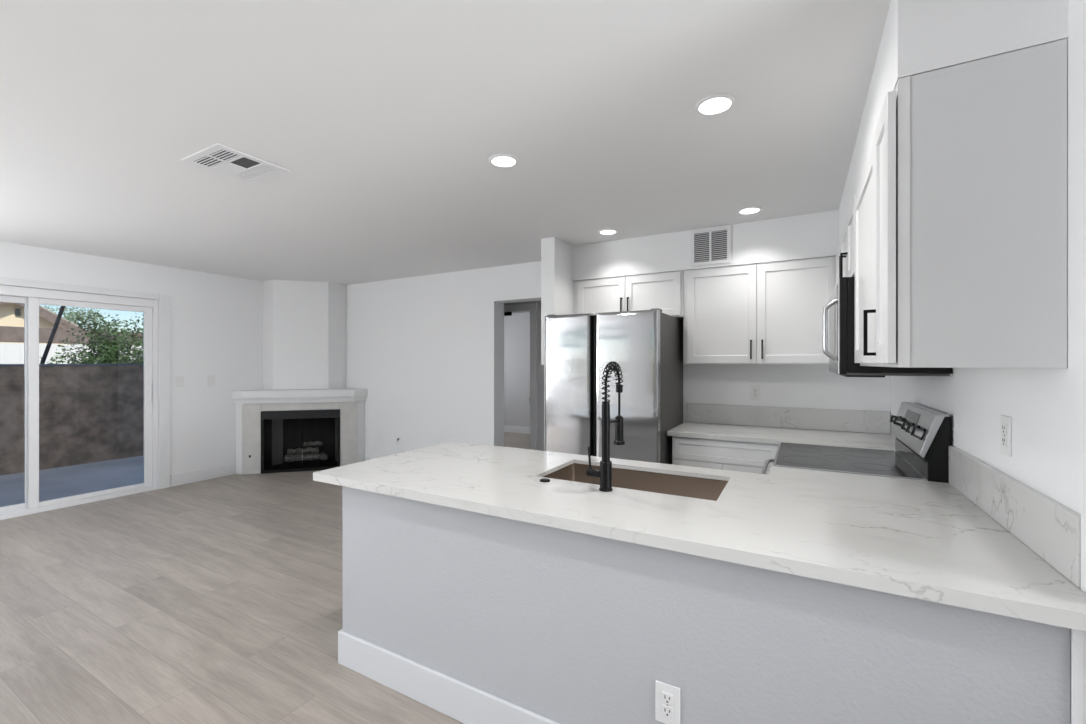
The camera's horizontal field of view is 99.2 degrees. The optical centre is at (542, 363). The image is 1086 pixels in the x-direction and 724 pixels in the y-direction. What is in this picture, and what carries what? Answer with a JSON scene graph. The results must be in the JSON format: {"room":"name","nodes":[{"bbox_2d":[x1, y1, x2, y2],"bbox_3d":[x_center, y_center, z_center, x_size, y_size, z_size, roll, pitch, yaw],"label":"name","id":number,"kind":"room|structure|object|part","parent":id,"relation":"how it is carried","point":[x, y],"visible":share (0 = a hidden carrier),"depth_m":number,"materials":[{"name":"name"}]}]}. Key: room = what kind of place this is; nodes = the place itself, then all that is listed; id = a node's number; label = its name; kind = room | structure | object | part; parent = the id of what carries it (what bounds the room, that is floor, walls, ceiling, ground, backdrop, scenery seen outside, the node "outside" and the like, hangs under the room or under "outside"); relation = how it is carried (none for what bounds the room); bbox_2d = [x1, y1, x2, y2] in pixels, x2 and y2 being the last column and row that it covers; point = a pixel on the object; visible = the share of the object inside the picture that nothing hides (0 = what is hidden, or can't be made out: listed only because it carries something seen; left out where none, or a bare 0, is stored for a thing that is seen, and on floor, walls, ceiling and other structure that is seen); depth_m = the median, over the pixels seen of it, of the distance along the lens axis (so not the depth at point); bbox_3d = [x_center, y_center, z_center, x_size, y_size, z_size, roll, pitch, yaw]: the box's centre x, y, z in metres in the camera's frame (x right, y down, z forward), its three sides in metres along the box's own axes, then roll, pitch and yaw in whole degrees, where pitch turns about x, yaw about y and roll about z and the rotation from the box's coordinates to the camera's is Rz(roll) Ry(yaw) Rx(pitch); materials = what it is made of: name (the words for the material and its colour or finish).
{"room":"open-plan kitchen","nodes":[
{"label":"open-plan kitchen","id":0,"kind":"room"},
{"bbox_2d":[0,241,262,488],"bbox_3d":[-4.272,0.154,5.047,0.160,2.440,11.350,0,0,29],"label":"wall","id":1,"kind":"structure","parent":0,"point":[217,320],"depth_m":5.35,"materials":[{"name":"white paint"}]},
{"bbox_2d":[0,285,157,519],"bbox_3d":[-4.702,0.344,4.240,0.186,2.058,1.894,0,0,29],"label":"door","id":2,"kind":"structure","parent":1,"relation":"in","point":[31,298],"depth_m":4.36,"materials":[{"name":"white plastic"}]},
{"bbox_3d":[-4.957,0.370,3.885,0.036,1.943,0.938,0,0,29],"label":"fixed panel","id":3,"kind":"part","parent":2,"relation":"part of","materials":[{"name":"clear glass"}]},
{"bbox_3d":[-4.221,0.324,4.964,0.053,0.240,0.050,0,0,29],"label":"handle","id":4,"kind":"part","parent":2,"relation":"part of","materials":[{"name":"white plastic"}]},
{"bbox_2d":[0,277,170,488],"bbox_3d":[-4.640,0.310,4.205,0.018,2.127,2.110,0,0,29],"label":"trim","id":5,"kind":"structure","parent":1,"relation":"attached to","point":[164,300],"depth_m":5.06,"materials":[{"name":"white paint"}]},
{"bbox_2d":[171,464,233,486],"bbox_3d":[-3.966,1.309,5.415,0.014,0.130,0.650,0,0,29],"label":"baseboard","id":6,"kind":"structure","parent":1,"relation":"attached to","point":[221,471],"depth_m":5.39,"materials":[{"name":"white paint"}]},
{"bbox_2d":[207,375,214,385],"bbox_3d":[-3.930,0.209,5.485,0.008,0.126,0.080,0,0,29],"label":"light switch","id":7,"kind":"object","parent":1,"relation":"attached to","point":[210,378],"visible":1,"depth_m":5.48,"materials":[{"name":"white plastic"}]},
{"bbox_2d":[0,432,529,723],"bbox_3d":[-0.404,1.434,2.888,9.020,0.120,11.350,0,0,29],"label":"floor","id":8,"kind":"structure","parent":0,"point":[219,600],"depth_m":2.55,"materials":[{"name":"wood"}]},
{"bbox_2d":[232,388,366,474],"bbox_3d":[-3.161,0.858,6.224,1.560,1.033,0.876,0,0,-16],"label":"fireplace","id":9,"kind":"object","parent":8,"relation":"on","point":[269,423],"depth_m":5.97,"materials":[{"name":"white paint"}]},
{"bbox_2d":[232,388,366,398],"bbox_3d":[-3.068,0.390,5.897,1.107,0.097,1.104,0,0,29],"label":"mantel shelf","id":10,"kind":"object","parent":9,"relation":"attached to","point":[339,393],"depth_m":5.82,"materials":[{"name":"white paint"}]},
{"bbox_3d":[-3.072,0.470,5.911,1.081,0.062,1.083,0,0,29],"label":"mantel moulding","id":11,"kind":"part","parent":9,"relation":"part of","materials":[{"name":"white paint"}]},
{"bbox_3d":[-3.059,1.036,5.865,0.910,0.671,0.013,0,0,-16],"label":"screen frame","id":12,"kind":"part","parent":9,"relation":"part of","materials":[{"name":"black metal"}]},
{"bbox_2d":[261,409,339,418],"bbox_3d":[-3.058,0.649,5.863,0.910,0.099,0.017,0,0,-16],"label":"hood","id":13,"kind":"object","parent":9,"relation":"attached to","point":[265,413],"depth_m":5.85,"materials":[{"name":"black metal"}]},
{"bbox_3d":[-3.128,1.310,6.108,0.500,0.087,0.241,0,0,-16],"label":"fire grate","id":14,"kind":"part","parent":9,"relation":"part of","materials":[{"name":"black metal"}]},
{"bbox_2d":[287,452,323,455],"bbox_3d":[-3.147,1.233,6.139,0.479,0.097,0.102,0,0,-12],"label":"log","id":15,"kind":"object","parent":9,"relation":"on","point":[311,452],"visible":0.31,"depth_m":6.11,"materials":[{"name":"wood"}]},
{"bbox_2d":[287,447,318,453],"bbox_3d":[-3.151,1.150,6.080,0.380,0.084,0.090,0,0,-23],"label":"log","id":16,"kind":"object","parent":15,"relation":"on","point":[309,449],"visible":1,"depth_m":6.06,"materials":[{"name":"wood"}]},
{"bbox_2d":[303,441,322,445],"bbox_3d":[-3.039,1.066,6.124,0.263,0.070,0.071,0,0,-2],"label":"log","id":17,"kind":"object","parent":16,"relation":"on","point":[315,443],"visible":1,"depth_m":6.10,"materials":[{"name":"wood"}]},
{"bbox_2d":[284,453,327,461],"bbox_3d":[-3.088,1.234,6.041,0.518,0.098,0.100,0,0,-19],"label":"log","id":18,"kind":"object","parent":9,"relation":"on","point":[301,457],"visible":1,"depth_m":6.02,"materials":[{"name":"wood"}]},
{"bbox_2d":[545,308,682,463],"bbox_3d":[0.609,0.493,3.810,0.905,1.762,0.833,0,0,29],"label":"refrigerator","id":19,"kind":"object","parent":8,"relation":"on","point":[647,345],"visible":0.59,"depth_m":3.46,"materials":[{"name":"grey metal"}]},
{"bbox_3d":[0.202,0.453,3.605,0.395,1.662,0.078,0,0,29],"label":"freezer door","id":20,"kind":"part","parent":19,"relation":"part of","materials":[{"name":"silver metal"}]},
{"bbox_3d":[0.368,0.327,3.493,0.011,1.375,0.031,0,0,29],"label":"handle","id":21,"kind":"part","parent":19,"relation":"part of","materials":[{"name":"black metal"}]},
{"bbox_3d":[0.399,0.327,3.476,0.011,1.375,0.031,0,0,29],"label":"handle","id":22,"kind":"part","parent":19,"relation":"part of","materials":[{"name":"black metal"}]},
{"bbox_3d":[0.614,0.453,3.375,0.472,1.662,0.078,0,0,29],"label":"fridge door","id":23,"kind":"part","parent":19,"relation":"part of","materials":[{"name":"silver metal"}]},
{"bbox_2d":[672,436,777,474],"bbox_3d":[1.421,0.957,3.523,0.723,0.833,0.602,0,0,29],"label":"base cabinet","id":24,"kind":"object","parent":8,"relation":"on","point":[750,457],"visible":0.32,"depth_m":3.27,"materials":[{"name":"white paint"}]},
{"bbox_3d":[1.122,0.987,3.356,0.343,0.550,0.019,0,0,29],"label":"door","id":25,"kind":"part","parent":24,"relation":"part of","materials":[{"name":"white paint"}]},
{"bbox_3d":[1.426,0.987,3.186,0.346,0.550,0.019,0,0,29],"label":"door","id":26,"kind":"part","parent":24,"relation":"part of","materials":[{"name":"white paint"}]},
{"bbox_2d":[667,422,894,450],"bbox_3d":[1.657,0.521,3.283,1.417,0.036,0.791,0,0,29],"label":"countertop","id":27,"kind":"structure","parent":24,"relation":"on","point":[744,433],"depth_m":3.26,"materials":[{"name":"stone"}]},
{"bbox_2d":[761,402,949,483],"bbox_3d":[1.570,0.796,2.446,0.738,1.156,0.752,0,0,29],"label":"range","id":28,"kind":"object","parent":8,"relation":"on","point":[922,433],"visible":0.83,"depth_m":2.23,"materials":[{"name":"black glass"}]},
{"bbox_3d":[1.280,0.609,2.608,0.073,0.022,0.705,0,0,29],"label":"handle","id":29,"kind":"part","parent":28,"relation":"part of","materials":[{"name":"silver metal"}]},
{"bbox_2d":[773,442,927,480],"bbox_3d":[1.569,0.504,2.446,0.592,0.014,0.748,0,0,29],"label":"cooktop","id":30,"kind":"object","parent":28,"relation":"in","point":[862,461],"depth_m":2.37,"materials":[{"name":"black glass"}]},
{"bbox_3d":[1.829,0.462,2.308,0.005,0.071,0.735,0,0,29],"label":"riser panel","id":31,"kind":"part","parent":28,"relation":"part of","materials":[{"name":"silver metal"}]},
{"bbox_3d":[1.647,0.462,1.982,0.005,0.071,0.010,0,0,29],"label":"riser trim","id":32,"kind":"part","parent":28,"relation":"part of","materials":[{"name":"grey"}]},
{"bbox_2d":[263,280,345,389],"bbox_3d":[-3.162,-0.363,6.169,0.685,1.406,0.730,0,0,29],"label":"wall","id":33,"kind":"structure","parent":0,"point":[304,322],"depth_m":6.01,"materials":[{"name":"white paint"}]},
{"bbox_2d":[346,261,540,460],"bbox_3d":[-1.353,0.154,5.691,4.310,2.440,0.200,0,0,29],"label":"wall","id":34,"kind":"structure","parent":0,"point":[427,351],"depth_m":5.55,"materials":[{"name":"white paint"}]},
{"bbox_2d":[0,0,890,284],"bbox_3d":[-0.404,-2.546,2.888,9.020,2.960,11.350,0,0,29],"label":"ceiling","id":35,"kind":"structure","parent":0,"point":[386,119],"depth_m":2.03,"materials":[{"name":"white paint"}]},
{"bbox_2d":[180,144,289,183],"bbox_3d":[-1.647,-1.063,2.492,0.370,0.004,0.365,0,0,29],"label":"ceiling vent","id":36,"kind":"object","parent":35,"relation":"in","point":[218,158],"visible":1,"depth_m":2.47,"materials":[{"name":"white metal"}]},
{"bbox_2d":[489,154,518,167],"bbox_3d":[-0.204,-1.061,2.429,0.156,0.008,0.156,0,0,29],"label":"recessed light","id":37,"kind":"object","parent":35,"relation":"in","point":[498,160],"visible":1,"depth_m":2.42,"materials":[{"name":"white plastic"}]},
{"bbox_2d":[598,229,617,234],"bbox_3d":[0.529,-1.061,3.742,0.156,0.008,0.156,0,0,29],"label":"recessed light","id":38,"kind":"object","parent":35,"relation":"in","point":[603,231],"visible":1,"depth_m":3.72,"materials":[{"name":"white plastic"}]},
{"bbox_2d":[695,93,734,115],"bbox_3d":[0.710,-1.061,1.903,0.156,0.008,0.156,0,0,29],"label":"recessed light","id":39,"kind":"object","parent":35,"relation":"in","point":[715,104],"visible":1,"depth_m":1.89,"materials":[{"name":"white plastic"}]},
{"bbox_2d":[737,206,761,214],"bbox_3d":[1.441,-1.061,3.218,0.156,0.008,0.156,0,0,29],"label":"recessed light","id":40,"kind":"object","parent":35,"relation":"in","point":[752,209],"visible":1,"depth_m":3.21,"materials":[{"name":"white plastic"}]},
{"bbox_2d":[504,312,529,426],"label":"door","id":41,"kind":"structure","parent":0,"point":[516,326],"depth_m":9.12,"materials":[{"name":"grey paint"}]},
{"bbox_2d":[504,425,529,433],"bbox_3d":[0.217,1.309,8.709,4.110,0.130,0.020,0,0,29],"label":"baseboard","id":42,"kind":"structure","parent":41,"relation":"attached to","point":[514,429],"depth_m":9.09,"materials":[{"name":"white paint"}]},
{"bbox_2d":[504,300,543,450],"bbox_3d":[-0.341,0.154,5.647,2.500,2.440,0.710,0,0,29],"label":"wall","id":43,"kind":"structure","parent":0,"point":[540,368],"depth_m":5.75,"materials":[{"name":"grey paint"}]},
{"bbox_2d":[504,303,536,449],"bbox_3d":[-0.427,0.314,6.025,0.880,2.120,0.165,0,0,29],"label":"door frame","id":44,"kind":"structure","parent":43,"relation":"in","point":[520,308],"depth_m":5.78,"materials":[{"name":"white paint"}]},
{"bbox_2d":[541,237,573,450],"bbox_3d":[0.195,0.154,4.206,0.130,2.440,0.614,0,0,29],"label":"wall","id":45,"kind":"structure","parent":0,"point":[557,285],"depth_m":3.96,"materials":[{"name":"white paint"}]},
{"bbox_2d":[343,486,1069,723],"bbox_3d":[0.133,0.948,1.607,2.335,0.852,0.125,0,0,29],"label":"wall","id":46,"kind":"structure","parent":0,"point":[562,626],"depth_m":1.42,"materials":[{"name":"grey paint"}]},
{"bbox_2d":[338,629,559,723],"bbox_3d":[0.122,1.300,1.604,2.350,0.148,0.140,0,0,29],"label":"baseboard","id":47,"kind":"structure","parent":46,"relation":"attached to","point":[465,703],"depth_m":1.84,"materials":[{"name":"white paint"}]},
{"bbox_2d":[655,680,679,723],"bbox_3d":[0.377,1.029,1.393,0.074,0.120,0.009,0,0,29],"label":"wall outlet","id":48,"kind":"object","parent":46,"relation":"attached to","point":[667,697],"visible":1,"depth_m":1.39,"materials":[{"name":"white plastic"}]},
{"bbox_2d":[662,691,672,705],"bbox_3d":[0.376,1.010,1.391,0.034,0.033,0.003,0,0,29],"label":"receptacle","id":49,"kind":"object","parent":48,"relation":"attached to","point":[667,696],"depth_m":1.39,"materials":[{"name":"white plastic"}]},
{"bbox_2d":[662,704,672,718],"bbox_3d":[0.376,1.048,1.391,0.034,0.033,0.003,0,0,29],"label":"receptacle","id":50,"kind":"object","parent":48,"relation":"attached to","point":[667,709],"depth_m":1.39,"materials":[{"name":"white plastic"}]},
{"bbox_2d":[313,441,1085,631],"bbox_3d":[0.402,0.521,1.989,2.678,0.036,1.181,0,0,29],"label":"countertop","id":51,"kind":"structure","parent":46,"relation":"on","point":[919,539],"depth_m":1.51,"materials":[{"name":"stone"}]},
{"bbox_2d":[540,478,549,481],"bbox_3d":[0.011,0.499,1.972,0.045,0.007,0.045,0,0,29],"label":"button","id":52,"kind":"object","parent":51,"relation":"on","point":[542,479],"visible":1,"depth_m":1.96,"materials":[{"name":"black metal"}]},
{"bbox_2d":[586,361,624,491],"bbox_3d":[0.266,0.248,1.911,0.105,0.509,0.206,0,0,29],"label":"kitchen faucet","id":53,"kind":"object","parent":51,"relation":"on","point":[604,473],"visible":1,"depth_m":1.82,"materials":[{"name":"black metal"}]},
{"bbox_3d":[0.191,0.385,1.866,0.019,0.094,0.010,0,0,29],"label":"lever","id":54,"kind":"part","parent":53,"relation":"part of","materials":[{"name":"black metal"}]},
{"bbox_3d":[0.281,0.236,1.887,0.035,0.028,0.160,0,0,29],"label":"holder arm","id":55,"kind":"part","parent":53,"relation":"part of","materials":[{"name":"black metal"}]},
{"bbox_2d":[543,463,727,500],"bbox_3d":[0.399,0.622,2.052,0.819,0.199,0.460,0,0,29],"label":"sink","id":56,"kind":"object","parent":51,"relation":"in","point":[678,485],"visible":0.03,"depth_m":2.22,"materials":[{"name":"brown metal"}]},
{"bbox_2d":[683,319,890,433],"bbox_3d":[2.370,0.154,3.424,4.400,2.440,0.140,0,0,29],"label":"wall","id":57,"kind":"structure","parent":0,"point":[794,386],"depth_m":3.62,"materials":[{"name":"white paint"}]},
{"bbox_2d":[750,385,759,399],"bbox_3d":[1.707,0.237,3.708,0.074,0.120,0.009,0,0,29],"label":"wall outlet","id":58,"kind":"object","parent":57,"relation":"attached to","point":[754,389],"visible":1,"depth_m":3.71,"materials":[{"name":"white plastic"}]},
{"bbox_2d":[684,256,835,364],"bbox_3d":[1.652,-0.369,3.575,1.058,0.762,0.294,0,0,29],"label":"upper cabinet","id":59,"kind":"object","parent":57,"relation":"attached to","point":[771,313],"visible":0.84,"depth_m":3.46,"materials":[{"name":"white paint"}]},
{"bbox_3d":[1.388,-0.369,3.601,0.509,0.738,0.019,0,0,29],"label":"door","id":60,"kind":"part","parent":59,"relation":"part of","materials":[{"name":"white paint"}]},
{"bbox_3d":[1.566,-0.102,3.473,0.010,0.143,0.032,0,0,29],"label":"handle","id":61,"kind":"part","parent":59,"relation":"part of","materials":[{"name":"black metal"}]},
{"bbox_3d":[1.633,-0.102,3.435,0.010,0.143,0.032,0,0,29],"label":"handle","id":62,"kind":"part","parent":59,"relation":"part of","materials":[{"name":"black metal"}]},
{"bbox_3d":[1.835,-0.369,3.352,0.507,0.738,0.019,0,0,29],"label":"door","id":63,"kind":"part","parent":59,"relation":"part of","materials":[{"name":"white paint"}]},
{"bbox_2d":[687,403,889,433],"bbox_3d":[1.850,0.423,3.620,1.406,0.158,0.021,0,0,29],"label":"backsplash","id":64,"kind":"structure","parent":57,"relation":"attached to","point":[864,421],"depth_m":3.56,"materials":[{"name":"stone"}]},
{"bbox_2d":[572,0,1068,280],"bbox_3d":[0.830,-0.908,2.775,2.375,0.315,2.495,0,0,29],"label":"wall","id":65,"kind":"structure","parent":0,"point":[919,36],"depth_m":1.58,"materials":[{"name":"white paint"}]},
{"bbox_2d":[574,271,683,319],"bbox_3d":[0.760,-0.563,4.073,0.982,0.374,0.294,0,0,29],"label":"upper cabinet","id":66,"kind":"object","parent":65,"relation":"attached to","point":[664,291],"visible":0.73,"depth_m":3.95,"materials":[{"name":"white paint"}]},
{"bbox_3d":[0.516,-0.563,4.088,0.447,0.350,0.019,0,0,29],"label":"door","id":67,"kind":"part","parent":66,"relation":"part of","materials":[{"name":"white paint"}]},
{"bbox_3d":[0.918,-0.563,3.864,0.464,0.350,0.019,0,0,29],"label":"door","id":68,"kind":"part","parent":66,"relation":"part of","materials":[{"name":"white paint"}]},
{"bbox_2d":[691,225,730,266],"bbox_3d":[1.315,-0.914,3.622,0.300,0.286,0.011,0,0,29],"label":"air vent","id":69,"kind":"object","parent":65,"relation":"in","point":[709,246],"visible":1,"depth_m":3.62,"materials":[{"name":"white plastic"}]},
{"bbox_2d":[891,0,1085,723],"bbox_3d":[1.865,0.154,2.088,0.218,2.440,2.686,0,0,29],"label":"wall","id":70,"kind":"structure","parent":0,"point":[1046,407],"depth_m":1.16,"materials":[{"name":"white paint"}]},
{"bbox_2d":[836,238,840,281],"bbox_3d":[2.049,-0.384,2.910,0.378,0.791,0.480,0,0,29],"label":"upper cabinet","id":71,"kind":"object","parent":70,"relation":"attached to","point":[838,251],"visible":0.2,"depth_m":3.11,"materials":[{"name":"white paint"}]},
{"bbox_2d":[839,195,856,277],"bbox_3d":[1.743,-0.590,2.364,0.378,0.378,0.767,0,0,29],"label":"upper cabinet","id":72,"kind":"object","parent":70,"relation":"attached to","point":[847,255],"visible":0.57,"depth_m":2.38,"materials":[{"name":"white paint"}]},
{"bbox_3d":[1.610,-0.501,2.480,0.032,0.150,0.010,0,0,29],"label":"handle","id":73,"kind":"part","parent":72,"relation":"part of","materials":[{"name":"black metal"}]},
{"bbox_3d":[1.708,-0.590,2.601,0.019,0.354,0.377,0,0,29],"label":"door","id":74,"kind":"part","parent":72,"relation":"part of","materials":[{"name":"white paint"}]},
{"bbox_3d":[1.574,-0.501,2.414,0.032,0.150,0.010,0,0,29],"label":"handle","id":75,"kind":"part","parent":72,"relation":"part of","materials":[{"name":"black metal"}]},
{"bbox_3d":[1.522,-0.590,2.269,0.019,0.354,0.376,0,0,29],"label":"door","id":76,"kind":"part","parent":72,"relation":"part of","materials":[{"name":"white paint"}]},
{"bbox_2d":[823,277,952,376],"bbox_3d":[1.704,-0.166,2.383,0.464,0.460,0.758,0,0,29],"label":"microwave","id":77,"kind":"object","parent":72,"relation":"attached to","point":[841,305],"visible":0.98,"depth_m":2.12,"materials":[{"name":"black plastic"}]},
{"bbox_3d":[1.405,-0.162,2.259,0.062,0.302,0.021,0,0,29],"label":"handle","id":78,"kind":"part","parent":77,"relation":"part of","materials":[{"name":"silver metal"}]},
{"bbox_3d":[1.554,-0.172,2.466,0.007,0.446,0.756,0,0,29],"label":"door","id":79,"kind":"part","parent":77,"relation":"part of","materials":[{"name":"silver metal"}]},
{"bbox_3d":[1.569,-0.172,2.458,0.028,0.448,0.758,0,0,29],"label":"door","id":80,"kind":"part","parent":77,"relation":"part of","materials":[{"name":"black plastic"}]},
{"bbox_3d":[1.739,0.050,2.363,0.363,0.012,0.758,0,0,29],"label":"plate","id":81,"kind":"part","parent":77,"relation":"part of","materials":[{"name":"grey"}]},
{"bbox_2d":[855,145,882,366],"bbox_3d":[1.407,-0.384,1.728,0.346,0.791,0.665,0,0,29],"label":"upper cabinet","id":82,"kind":"object","parent":70,"relation":"attached to","point":[864,201],"visible":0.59,"depth_m":1.82,"materials":[{"name":"white paint"}]},
{"bbox_3d":[1.265,-0.367,1.808,0.019,0.734,0.654,0,0,29],"label":"door","id":83,"kind":"part","parent":82,"relation":"part of","materials":[{"name":"white paint"}]},
{"bbox_2d":[863,39,1066,367],"bbox_3d":[1.158,-0.384,1.320,0.382,0.791,0.284,0,0,29],"label":"upper cabinet","id":84,"kind":"object","parent":70,"relation":"attached to","point":[970,158],"visible":1,"depth_m":1.19,"materials":[{"name":"white wood"}]},
{"bbox_3d":[1.048,-0.098,1.482,0.032,0.147,0.010,0,0,29],"label":"handle","id":85,"kind":"part","parent":84,"relation":"part of","materials":[{"name":"black metal"}]},
{"bbox_3d":[1.026,-0.373,1.389,0.019,0.747,0.275,0,0,29],"label":"door","id":86,"kind":"part","parent":84,"relation":"part of","materials":[{"name":"white paint"}]},
{"bbox_2d":[1001,415,1011,456],"bbox_3d":[1.438,0.224,1.436,0.009,0.120,0.074,0,0,29],"label":"wall outlet","id":87,"kind":"object","parent":70,"relation":"attached to","point":[1006,422],"visible":1,"depth_m":1.42,"materials":[{"name":"white plastic"}]},
{"bbox_2d":[1002,423,1006,434],"bbox_3d":[1.436,0.204,1.438,0.003,0.033,0.034,0,0,29],"label":"receptacle","id":88,"kind":"object","parent":87,"relation":"attached to","point":[1004,425],"depth_m":1.43,"materials":[{"name":"white plastic"}]},
{"bbox_2d":[1002,436,1006,446],"bbox_3d":[1.436,0.243,1.438,0.003,0.033,0.034,0,0,29],"label":"receptacle","id":89,"kind":"object","parent":87,"relation":"attached to","point":[1004,438],"depth_m":1.43,"materials":[{"name":"white plastic"}]},
{"bbox_2d":[949,446,1080,587],"bbox_3d":[1.457,0.423,1.481,0.018,0.157,1.034,0,0,29],"label":"backsplash","id":90,"kind":"structure","parent":70,"relation":"attached to","point":[1049,528],"depth_m":1.28,"materials":[{"name":"stone"}]},
{"label":"outside","id":91,"kind":"structure","parent":0,"visible":0},
{"bbox_3d":[-22.751,1.684,29.880,51.140,0.380,90.000,0,0,29],"label":"ground","id":92,"kind":"structure","parent":91,"visible":0},
{"bbox_2d":[0,302,82,344],"bbox_3d":[-27.011,-0.799,20.085,7.650,4.586,8.363,0,0,29],"label":"house","id":93,"kind":"structure","parent":92,"relation":"on","point":[11,314],"depth_m":20.39,"materials":[{"name":"beige paint"}]},
{"bbox_2d":[0,343,142,363],"bbox_3d":[-12.811,0.495,12.954,0.200,1.997,5.604,0,0,29],"label":"wall","id":94,"kind":"structure","parent":92,"relation":"on","point":[10,353],"depth_m":11.86,"materials":[{"name":"white paint"}]},
{"bbox_2d":[0,326,142,345],"bbox_3d":[-17.251,0.216,15.433,5.230,2.556,5.604,0,0,29],"label":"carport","id":95,"kind":"object","parent":92,"relation":"on","point":[7,333],"visible":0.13,"depth_m":14.04,"materials":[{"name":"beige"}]},
{"bbox_2d":[45,305,105,344],"bbox_3d":[-32.610,-1.370,31.886,3.864,5.727,2.234,0,0,-30],"label":"tree","id":96,"kind":"object","parent":92,"relation":"on","point":[78,314],"visible":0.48,"depth_m":31.95,"materials":[{"name":"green plant"}]},
{"bbox_2d":[39,310,142,363],"bbox_3d":[-7.920,0.272,8.967,1.819,2.462,2.881,0,0,29],"label":"tree","id":97,"kind":"object","parent":92,"relation":"on","point":[108,350],"visible":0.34,"depth_m":8.47,"materials":[{"name":"green plant"}]},
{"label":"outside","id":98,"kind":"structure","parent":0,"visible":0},
{"bbox_2d":[0,456,142,506],"bbox_3d":[-5.082,1.434,6.273,2.449,0.080,18.000,0,0,29],"label":"floor","id":99,"kind":"structure","parent":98,"point":[59,482],"depth_m":5.54,"materials":[{"name":"concrete"}]},
{"bbox_2d":[0,364,142,475],"bbox_3d":[-6.182,0.743,6.887,0.230,1.462,18.000,0,0,29],"label":"wall","id":100,"kind":"structure","parent":99,"relation":"on","point":[89,413],"depth_m":6.33,"materials":[{"name":"brown paint"}]},
{"bbox_2d":[40,306,64,363],"bbox_3d":[-6.539,-0.568,6.238,0.042,1.171,0.337,0,0,29],"label":"leaning pole","id":101,"kind":"object","parent":100,"relation":"on","point":[45,354],"visible":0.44,"depth_m":6.18,"materials":[{"name":"grey metal"}]}
]}

